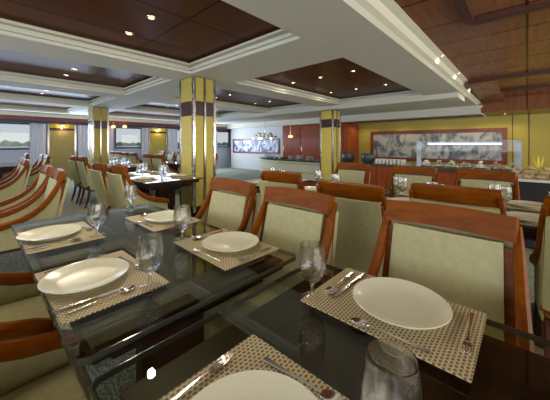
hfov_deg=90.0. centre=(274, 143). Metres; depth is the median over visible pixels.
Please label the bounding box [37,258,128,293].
dinner plate
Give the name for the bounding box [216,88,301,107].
ceiling
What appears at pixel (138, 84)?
trim
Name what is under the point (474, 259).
dining chair
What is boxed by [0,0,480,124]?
ceiling
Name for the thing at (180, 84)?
mirror
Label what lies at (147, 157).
dining chair
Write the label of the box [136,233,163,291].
wine glass
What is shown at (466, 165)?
platter
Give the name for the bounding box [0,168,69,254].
dining chair
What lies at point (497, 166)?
platter
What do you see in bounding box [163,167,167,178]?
wine glass
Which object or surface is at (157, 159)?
dining chair
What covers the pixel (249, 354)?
placemat
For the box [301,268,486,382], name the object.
placemat
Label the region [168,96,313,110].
trim
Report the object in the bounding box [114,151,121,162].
dining chair
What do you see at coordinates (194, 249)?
spoon
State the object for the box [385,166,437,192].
dining chair
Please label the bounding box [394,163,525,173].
countertop
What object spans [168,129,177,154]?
curtain
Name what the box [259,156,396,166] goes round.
countertop
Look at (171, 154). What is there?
dining chair
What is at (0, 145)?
bank
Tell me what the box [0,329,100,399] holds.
dining chair
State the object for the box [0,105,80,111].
trim
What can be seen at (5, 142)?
bank trees
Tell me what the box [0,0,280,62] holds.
ceiling
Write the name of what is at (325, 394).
spoon
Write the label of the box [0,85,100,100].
ceiling
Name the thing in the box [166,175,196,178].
placemat
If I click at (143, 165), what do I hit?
wine glass
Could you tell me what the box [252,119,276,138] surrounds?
lamp
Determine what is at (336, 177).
wine glass
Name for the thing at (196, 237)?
spoon
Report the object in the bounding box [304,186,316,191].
dinner plate
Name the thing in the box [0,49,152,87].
ceiling
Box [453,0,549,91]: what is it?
trim
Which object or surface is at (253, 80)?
trim
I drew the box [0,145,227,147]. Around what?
water
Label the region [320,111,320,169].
mirror
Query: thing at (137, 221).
spoon
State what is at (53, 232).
dinner plate
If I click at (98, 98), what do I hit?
trim
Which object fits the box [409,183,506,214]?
dining chair
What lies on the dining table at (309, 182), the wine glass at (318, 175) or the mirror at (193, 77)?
the wine glass at (318, 175)
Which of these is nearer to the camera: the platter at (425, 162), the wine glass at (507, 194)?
the wine glass at (507, 194)
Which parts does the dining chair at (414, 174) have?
arm, rail, panel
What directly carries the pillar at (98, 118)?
on the floor
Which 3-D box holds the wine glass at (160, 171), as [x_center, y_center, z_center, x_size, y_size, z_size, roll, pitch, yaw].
[-1.518,0.395,3.657,0.085,0.168,0.085,0,0,43]
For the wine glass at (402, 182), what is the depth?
2.49 m
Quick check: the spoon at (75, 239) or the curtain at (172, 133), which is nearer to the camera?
the spoon at (75, 239)
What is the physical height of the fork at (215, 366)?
0.010 m
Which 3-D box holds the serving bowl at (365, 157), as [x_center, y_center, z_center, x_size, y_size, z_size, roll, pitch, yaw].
[2.697,0.406,7.974,0.400,0.265,0.400,0,0,43]
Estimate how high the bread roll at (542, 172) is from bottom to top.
0.045 m
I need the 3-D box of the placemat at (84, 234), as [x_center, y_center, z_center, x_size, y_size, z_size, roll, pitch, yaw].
[-1.127,0.478,1.442,0.430,0.003,0.300,0,0,43]
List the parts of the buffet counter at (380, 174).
wood panel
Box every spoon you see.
[32,238,81,250]
[66,285,135,315]
[118,256,139,268]
[135,220,152,227]
[191,230,222,239]
[192,248,220,261]
[263,356,343,399]
[325,272,353,293]
[350,317,430,354]
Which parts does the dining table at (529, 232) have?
leg panel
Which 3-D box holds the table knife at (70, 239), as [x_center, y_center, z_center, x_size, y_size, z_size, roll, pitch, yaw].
[-1.052,0.472,1.312,0.218,0.007,0.018,0,0,-45]
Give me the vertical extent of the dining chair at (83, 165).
1.006 m
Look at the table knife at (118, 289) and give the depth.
0.82 m
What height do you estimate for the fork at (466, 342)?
0.010 m
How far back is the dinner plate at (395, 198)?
2.31 m
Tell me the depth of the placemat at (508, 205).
2.03 m
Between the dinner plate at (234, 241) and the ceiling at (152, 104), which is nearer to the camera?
the dinner plate at (234, 241)
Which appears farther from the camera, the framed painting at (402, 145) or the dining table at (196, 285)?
the framed painting at (402, 145)
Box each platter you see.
[422,160,430,165]
[434,160,444,165]
[446,160,457,166]
[460,162,471,167]
[474,161,486,168]
[489,161,502,168]
[505,162,514,169]
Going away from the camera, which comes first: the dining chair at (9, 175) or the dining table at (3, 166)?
the dining chair at (9, 175)
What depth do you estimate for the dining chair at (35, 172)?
6.22 m
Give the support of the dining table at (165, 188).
on the floor
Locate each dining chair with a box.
[0,158,25,181]
[0,159,32,200]
[0,165,55,211]
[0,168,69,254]
[0,271,55,341]
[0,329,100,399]
[3,153,30,188]
[27,155,51,186]
[31,154,44,169]
[68,156,96,203]
[76,156,94,207]
[89,162,114,213]
[106,164,169,211]
[109,151,115,162]
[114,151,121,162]
[120,152,128,158]
[128,153,141,163]
[142,154,153,193]
[152,154,179,194]
[158,151,165,157]
[165,151,175,158]
[174,152,179,170]
[190,177,259,232]
[204,186,338,340]
[259,170,304,203]
[316,180,391,275]
[334,162,370,183]
[366,200,534,352]
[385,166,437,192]
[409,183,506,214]
[453,169,519,199]
[529,196,549,357]
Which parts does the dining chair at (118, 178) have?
panel, rail, arm, panel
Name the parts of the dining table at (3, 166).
glass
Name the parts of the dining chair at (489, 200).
arm, panel, arm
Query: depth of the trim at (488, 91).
5.61 m
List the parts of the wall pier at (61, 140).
panel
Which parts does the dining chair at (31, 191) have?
panel, arm, rail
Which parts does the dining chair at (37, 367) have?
panel, arm, seat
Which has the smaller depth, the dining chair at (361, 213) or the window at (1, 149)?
the dining chair at (361, 213)
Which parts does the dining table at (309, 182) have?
glass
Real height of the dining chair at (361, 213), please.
1.006 m
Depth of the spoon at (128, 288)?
0.83 m
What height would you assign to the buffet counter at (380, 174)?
0.710 m
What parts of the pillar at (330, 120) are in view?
gold panel, gold panel, gold panel, gold panel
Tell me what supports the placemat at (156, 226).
on the dining table at (196, 285)
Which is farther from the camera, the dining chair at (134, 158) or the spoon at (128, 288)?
the dining chair at (134, 158)
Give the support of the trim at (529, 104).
attached to the wall at (539, 123)
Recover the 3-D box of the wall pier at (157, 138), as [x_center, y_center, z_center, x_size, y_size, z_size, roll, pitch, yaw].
[-5.143,0.280,12.066,0.109,1.940,0.800,0,0,43]
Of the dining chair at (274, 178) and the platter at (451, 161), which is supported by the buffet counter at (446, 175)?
the platter at (451, 161)
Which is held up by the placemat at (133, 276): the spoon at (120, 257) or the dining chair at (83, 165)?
the spoon at (120, 257)
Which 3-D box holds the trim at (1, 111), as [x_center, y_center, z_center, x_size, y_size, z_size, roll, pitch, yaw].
[-6.524,-0.950,10.389,0.340,0.120,14.500,0,0,43]
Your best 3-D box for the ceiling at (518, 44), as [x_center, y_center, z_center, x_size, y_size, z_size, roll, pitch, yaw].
[3.376,-1.195,1.315,4.800,0.050,14.500,0,0,43]
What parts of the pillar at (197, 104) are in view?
gold panel, gold panel, gold panel, gold panel, gold panel, gold panel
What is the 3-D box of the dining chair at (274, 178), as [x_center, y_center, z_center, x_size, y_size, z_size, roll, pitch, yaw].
[0.194,0.752,2.683,0.562,1.006,0.606,0,0,43]
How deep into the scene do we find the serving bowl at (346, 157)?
8.24 m
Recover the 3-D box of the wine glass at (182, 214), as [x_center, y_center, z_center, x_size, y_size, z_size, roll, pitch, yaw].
[-0.465,0.395,1.375,0.085,0.168,0.085,0,0,43]
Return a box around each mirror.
[88,108,88,162]
[92,107,93,169]
[107,108,108,162]
[179,80,181,203]
[192,76,195,216]
[213,80,215,190]
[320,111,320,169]
[331,110,333,172]
[340,112,340,161]
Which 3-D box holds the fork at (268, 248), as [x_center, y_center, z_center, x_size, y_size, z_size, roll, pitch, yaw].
[-0.084,0.471,1.181,0.021,0.010,0.195,0,0,41]
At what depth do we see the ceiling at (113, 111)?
10.55 m
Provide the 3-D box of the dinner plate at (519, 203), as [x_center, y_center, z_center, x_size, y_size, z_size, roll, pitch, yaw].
[1.933,0.465,2.094,0.265,0.022,0.265,0,0,43]
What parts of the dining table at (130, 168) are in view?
glass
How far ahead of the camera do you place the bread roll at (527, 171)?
3.33 m
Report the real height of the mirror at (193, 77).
2.250 m
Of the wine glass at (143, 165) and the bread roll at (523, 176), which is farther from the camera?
the wine glass at (143, 165)
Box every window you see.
[0,122,41,150]
[113,127,140,149]
[217,131,230,147]
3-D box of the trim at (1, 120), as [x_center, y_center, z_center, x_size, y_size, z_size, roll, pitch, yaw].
[-6.591,-0.730,10.450,0.160,0.080,14.500,0,0,43]
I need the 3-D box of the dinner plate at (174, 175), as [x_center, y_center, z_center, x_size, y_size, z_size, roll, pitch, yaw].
[-1.409,0.465,4.072,0.265,0.022,0.265,0,0,43]
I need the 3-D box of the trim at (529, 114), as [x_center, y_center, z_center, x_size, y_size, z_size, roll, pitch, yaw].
[7.417,0.150,7.441,1.520,2.200,0.006,0,0,43]
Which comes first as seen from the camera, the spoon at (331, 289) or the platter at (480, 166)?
the spoon at (331, 289)
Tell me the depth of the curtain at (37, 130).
9.04 m
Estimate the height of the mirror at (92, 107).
2.250 m
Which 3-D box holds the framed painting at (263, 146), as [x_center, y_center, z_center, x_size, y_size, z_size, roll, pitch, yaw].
[-1.007,0.100,13.367,3.250,0.700,0.050,0,0,43]
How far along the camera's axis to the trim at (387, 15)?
2.82 m
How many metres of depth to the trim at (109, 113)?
10.95 m
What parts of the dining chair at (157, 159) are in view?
panel, rail, arm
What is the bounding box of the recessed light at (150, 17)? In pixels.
[146,15,155,19]
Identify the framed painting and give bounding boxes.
[233,138,279,153]
[370,128,507,164]
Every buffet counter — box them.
[259,156,396,190]
[394,140,525,185]
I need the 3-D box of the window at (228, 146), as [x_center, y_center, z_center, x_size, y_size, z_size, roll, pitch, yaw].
[-2.806,-0.230,14.646,0.170,0.900,1.100,0,0,43]
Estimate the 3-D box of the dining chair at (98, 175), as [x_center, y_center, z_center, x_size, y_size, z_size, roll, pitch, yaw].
[-2.229,0.752,3.873,0.562,1.006,0.606,0,0,43]
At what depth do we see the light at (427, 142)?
5.76 m
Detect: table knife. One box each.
[23,239,70,249]
[52,284,134,314]
[330,272,365,296]
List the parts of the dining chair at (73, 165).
leg, panel, leg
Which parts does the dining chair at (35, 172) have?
panel, arm, arm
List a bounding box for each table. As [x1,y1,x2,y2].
[0,163,16,177]
[12,204,295,381]
[89,163,150,172]
[90,264,549,399]
[130,172,202,209]
[166,160,179,193]
[243,178,316,192]
[381,189,543,348]
[518,174,549,247]
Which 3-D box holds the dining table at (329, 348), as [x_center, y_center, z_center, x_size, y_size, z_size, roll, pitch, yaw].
[0.456,0.865,0.328,1.540,0.770,0.800,0,0,43]
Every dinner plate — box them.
[16,224,81,241]
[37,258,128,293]
[134,177,155,179]
[144,210,173,222]
[171,174,188,176]
[191,370,318,399]
[202,231,258,251]
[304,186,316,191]
[352,277,452,329]
[390,197,408,200]
[506,211,549,223]
[507,200,543,208]
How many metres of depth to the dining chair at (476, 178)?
2.64 m
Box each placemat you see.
[17,221,104,254]
[34,250,168,324]
[125,209,201,231]
[131,178,158,181]
[159,334,348,399]
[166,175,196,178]
[174,228,279,270]
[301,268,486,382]
[399,190,408,195]
[506,203,540,211]
[519,221,537,226]
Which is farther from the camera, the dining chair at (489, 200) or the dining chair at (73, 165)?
the dining chair at (73, 165)
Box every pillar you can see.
[88,107,108,169]
[179,76,215,216]
[320,110,340,179]
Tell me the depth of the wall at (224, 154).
10.85 m
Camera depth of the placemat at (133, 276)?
0.87 m
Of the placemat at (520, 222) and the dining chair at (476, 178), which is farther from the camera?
the dining chair at (476, 178)
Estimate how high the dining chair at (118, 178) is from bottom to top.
1.006 m
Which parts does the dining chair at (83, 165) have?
leg, panel, rail, leg, arm, panel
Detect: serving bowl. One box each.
[342,153,354,161]
[361,153,374,162]
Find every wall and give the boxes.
[0,122,230,167]
[231,126,283,169]
[355,113,549,174]
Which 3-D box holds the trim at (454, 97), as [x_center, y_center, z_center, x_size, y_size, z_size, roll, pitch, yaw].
[-0.064,-0.975,9.290,10.650,0.110,0.790,0,0,43]
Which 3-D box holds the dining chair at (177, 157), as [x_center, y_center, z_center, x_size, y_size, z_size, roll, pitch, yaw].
[-3.199,0.752,8.794,0.562,1.006,0.606,0,0,43]
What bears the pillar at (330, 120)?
on the floor
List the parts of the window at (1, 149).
frame, sill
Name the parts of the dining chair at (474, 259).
arm, panel, panel, rail, arm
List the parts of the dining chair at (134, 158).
panel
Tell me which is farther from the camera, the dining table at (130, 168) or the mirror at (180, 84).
the dining table at (130, 168)
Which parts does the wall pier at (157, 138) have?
panel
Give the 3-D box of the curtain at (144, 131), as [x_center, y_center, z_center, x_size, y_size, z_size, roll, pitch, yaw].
[-5.476,0.265,11.598,0.053,1.890,0.304,0,0,43]
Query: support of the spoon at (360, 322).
on the placemat at (445, 342)
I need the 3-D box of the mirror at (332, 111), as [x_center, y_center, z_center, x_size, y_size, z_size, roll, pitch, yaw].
[1.489,0.181,7.097,0.047,2.098,0.047,0,0,43]
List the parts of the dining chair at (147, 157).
panel, rail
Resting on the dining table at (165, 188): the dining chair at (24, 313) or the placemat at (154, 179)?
the placemat at (154, 179)
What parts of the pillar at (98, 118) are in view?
gold panel, gold panel, gold panel, gold panel, gold panel, gold panel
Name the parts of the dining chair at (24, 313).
panel, arm, seat, arm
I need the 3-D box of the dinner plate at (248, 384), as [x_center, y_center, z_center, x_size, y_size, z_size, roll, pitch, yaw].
[-0.036,0.465,0.422,0.265,0.022,0.265,0,0,43]
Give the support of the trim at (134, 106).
attached to the ceiling at (324, 30)
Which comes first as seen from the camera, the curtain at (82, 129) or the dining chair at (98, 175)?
the dining chair at (98, 175)
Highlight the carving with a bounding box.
[533,156,543,166]
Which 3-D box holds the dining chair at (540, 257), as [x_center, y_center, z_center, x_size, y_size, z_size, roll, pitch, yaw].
[1.632,0.752,1.351,0.562,1.006,0.606,0,0,43]
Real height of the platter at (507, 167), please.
0.152 m
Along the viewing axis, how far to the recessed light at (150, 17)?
2.54 m
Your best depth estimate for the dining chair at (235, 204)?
1.91 m
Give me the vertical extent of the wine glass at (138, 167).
0.168 m
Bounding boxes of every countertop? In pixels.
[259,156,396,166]
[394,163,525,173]
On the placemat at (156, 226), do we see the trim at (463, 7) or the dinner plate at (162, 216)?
the dinner plate at (162, 216)
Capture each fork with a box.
[44,254,102,273]
[171,351,233,399]
[237,247,271,260]
[461,312,474,354]
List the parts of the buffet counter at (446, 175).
guard post, glass, guard post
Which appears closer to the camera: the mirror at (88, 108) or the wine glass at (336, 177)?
the wine glass at (336, 177)
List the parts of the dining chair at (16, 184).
arm, panel, arm, rail, panel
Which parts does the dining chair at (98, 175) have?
panel, rail, panel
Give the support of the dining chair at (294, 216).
on the floor
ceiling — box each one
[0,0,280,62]
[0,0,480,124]
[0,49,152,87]
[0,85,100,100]
[0,101,71,108]
[113,111,179,116]
[139,102,234,113]
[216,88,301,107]
[254,58,410,98]
[394,0,549,96]
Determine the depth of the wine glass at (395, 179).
2.61 m
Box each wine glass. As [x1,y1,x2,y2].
[87,202,105,237]
[124,185,136,208]
[136,164,141,175]
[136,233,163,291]
[141,164,145,174]
[157,167,163,179]
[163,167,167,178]
[173,205,190,241]
[298,240,325,302]
[315,171,322,185]
[332,174,340,180]
[361,339,422,399]
[393,176,400,194]
[398,177,407,196]
[487,183,499,189]
[498,185,512,209]
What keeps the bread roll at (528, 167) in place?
on the bread roll at (527, 171)
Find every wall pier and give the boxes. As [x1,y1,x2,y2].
[47,124,75,178]
[149,128,166,157]
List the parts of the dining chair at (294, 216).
seat, arm, panel, rail, panel, panel, arm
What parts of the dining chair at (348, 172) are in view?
rail, panel, arm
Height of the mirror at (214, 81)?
2.250 m
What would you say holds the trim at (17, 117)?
attached to the wall at (224, 154)
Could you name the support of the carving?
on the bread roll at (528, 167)
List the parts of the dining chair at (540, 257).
panel, arm, leg, rail, panel, rail, seat rail, leg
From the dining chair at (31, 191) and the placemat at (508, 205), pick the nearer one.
the placemat at (508, 205)
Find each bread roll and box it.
[522,175,531,178]
[524,170,534,173]
[527,166,538,169]
[540,171,549,174]
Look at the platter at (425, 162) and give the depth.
6.13 m
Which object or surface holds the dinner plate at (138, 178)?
on the placemat at (154, 179)
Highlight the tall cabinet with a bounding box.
[283,123,358,160]
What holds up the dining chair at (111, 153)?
on the floor
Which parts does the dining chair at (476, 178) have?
arm, panel, rail, arm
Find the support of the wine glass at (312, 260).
on the placemat at (445, 342)
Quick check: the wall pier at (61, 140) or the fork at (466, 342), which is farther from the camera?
the wall pier at (61, 140)
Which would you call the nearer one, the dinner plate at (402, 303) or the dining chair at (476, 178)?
the dinner plate at (402, 303)
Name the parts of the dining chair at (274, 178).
panel, rail, arm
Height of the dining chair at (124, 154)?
1.006 m
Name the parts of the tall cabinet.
door, door, door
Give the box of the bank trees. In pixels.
[0,140,227,144]
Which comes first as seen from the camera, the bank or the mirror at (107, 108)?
the mirror at (107, 108)
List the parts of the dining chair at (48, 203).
seat rail, panel, arm, panel, arm, rail, panel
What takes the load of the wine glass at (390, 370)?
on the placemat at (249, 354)
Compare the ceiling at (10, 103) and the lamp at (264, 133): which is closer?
the ceiling at (10, 103)
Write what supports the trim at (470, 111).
attached to the wall at (539, 123)
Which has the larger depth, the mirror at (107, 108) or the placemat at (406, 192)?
the mirror at (107, 108)
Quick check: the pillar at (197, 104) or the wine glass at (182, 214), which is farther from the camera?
the pillar at (197, 104)
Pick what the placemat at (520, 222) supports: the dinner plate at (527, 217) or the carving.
the dinner plate at (527, 217)
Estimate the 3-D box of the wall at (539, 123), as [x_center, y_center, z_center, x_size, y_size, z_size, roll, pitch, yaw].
[4.197,-0.050,10.498,16.000,2.600,0.150,0,0,43]
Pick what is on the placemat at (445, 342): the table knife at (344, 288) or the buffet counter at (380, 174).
the table knife at (344, 288)
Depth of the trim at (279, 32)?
3.05 m
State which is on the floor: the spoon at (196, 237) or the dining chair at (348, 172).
the dining chair at (348, 172)
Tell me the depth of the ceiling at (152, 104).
8.58 m
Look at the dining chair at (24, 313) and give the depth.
1.31 m
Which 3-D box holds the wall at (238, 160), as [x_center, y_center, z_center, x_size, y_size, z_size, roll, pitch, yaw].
[-0.963,0.225,13.431,3.630,2.050,0.100,0,0,43]
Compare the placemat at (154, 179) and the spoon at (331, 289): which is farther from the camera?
the placemat at (154, 179)
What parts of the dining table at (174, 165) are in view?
glass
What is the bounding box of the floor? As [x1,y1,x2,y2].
[0,167,543,399]
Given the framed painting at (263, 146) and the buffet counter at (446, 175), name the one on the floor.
the buffet counter at (446, 175)
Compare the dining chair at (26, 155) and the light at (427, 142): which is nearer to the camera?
the light at (427, 142)
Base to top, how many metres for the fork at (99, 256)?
0.010 m
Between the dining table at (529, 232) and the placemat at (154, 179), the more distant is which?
the placemat at (154, 179)
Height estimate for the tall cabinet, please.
2.020 m
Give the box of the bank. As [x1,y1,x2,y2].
[0,145,178,145]
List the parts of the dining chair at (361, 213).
rail, panel, arm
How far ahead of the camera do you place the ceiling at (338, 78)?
5.07 m
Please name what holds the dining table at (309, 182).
on the floor
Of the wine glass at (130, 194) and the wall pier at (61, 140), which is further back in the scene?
the wall pier at (61, 140)
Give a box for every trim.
[0,18,295,70]
[0,71,166,92]
[0,93,109,104]
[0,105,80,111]
[0,110,226,126]
[0,114,230,129]
[0,119,230,130]
[109,113,179,119]
[128,106,248,116]
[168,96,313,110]
[216,92,464,122]
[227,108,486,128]
[241,79,419,102]
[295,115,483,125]
[343,0,482,104]
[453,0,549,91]
[469,80,503,102]
[481,94,549,116]
[512,114,529,169]
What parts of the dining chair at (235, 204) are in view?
arm, panel, rail, panel, arm, panel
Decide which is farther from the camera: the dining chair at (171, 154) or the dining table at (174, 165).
the dining chair at (171, 154)
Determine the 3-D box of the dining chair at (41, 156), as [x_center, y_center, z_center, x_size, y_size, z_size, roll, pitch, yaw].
[-5.975,0.752,6.727,0.562,1.006,0.606,0,0,43]
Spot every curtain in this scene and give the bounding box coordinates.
[30,123,45,164]
[78,125,112,157]
[141,128,148,155]
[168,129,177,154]
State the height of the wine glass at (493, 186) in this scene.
0.168 m
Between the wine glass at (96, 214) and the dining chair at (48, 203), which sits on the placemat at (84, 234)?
the wine glass at (96, 214)
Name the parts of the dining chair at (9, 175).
arm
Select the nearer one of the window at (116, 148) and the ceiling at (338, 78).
the ceiling at (338, 78)
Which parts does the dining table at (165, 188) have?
leg panel, leg panel, glass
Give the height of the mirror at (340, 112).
2.098 m
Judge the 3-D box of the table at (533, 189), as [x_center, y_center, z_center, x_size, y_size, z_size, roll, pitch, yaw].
[3.671,0.825,3.146,1.600,0.810,0.780,0,0,43]
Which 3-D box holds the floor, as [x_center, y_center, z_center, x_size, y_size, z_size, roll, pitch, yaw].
[-0.752,1.325,5.099,16.400,0.150,14.900,0,0,43]
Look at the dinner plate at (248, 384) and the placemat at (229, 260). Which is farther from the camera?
the placemat at (229, 260)
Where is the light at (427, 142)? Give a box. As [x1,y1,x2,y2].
[427,142,502,143]
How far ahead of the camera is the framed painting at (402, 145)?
9.08 m
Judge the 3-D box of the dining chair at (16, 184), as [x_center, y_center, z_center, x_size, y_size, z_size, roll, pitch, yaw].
[-4.296,0.752,4.414,0.562,1.006,0.606,0,0,43]
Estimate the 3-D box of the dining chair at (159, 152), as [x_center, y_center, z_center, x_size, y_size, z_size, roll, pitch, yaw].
[-4.351,0.752,10.053,0.562,1.006,0.606,0,0,43]
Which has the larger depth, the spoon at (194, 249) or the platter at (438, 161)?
the platter at (438, 161)

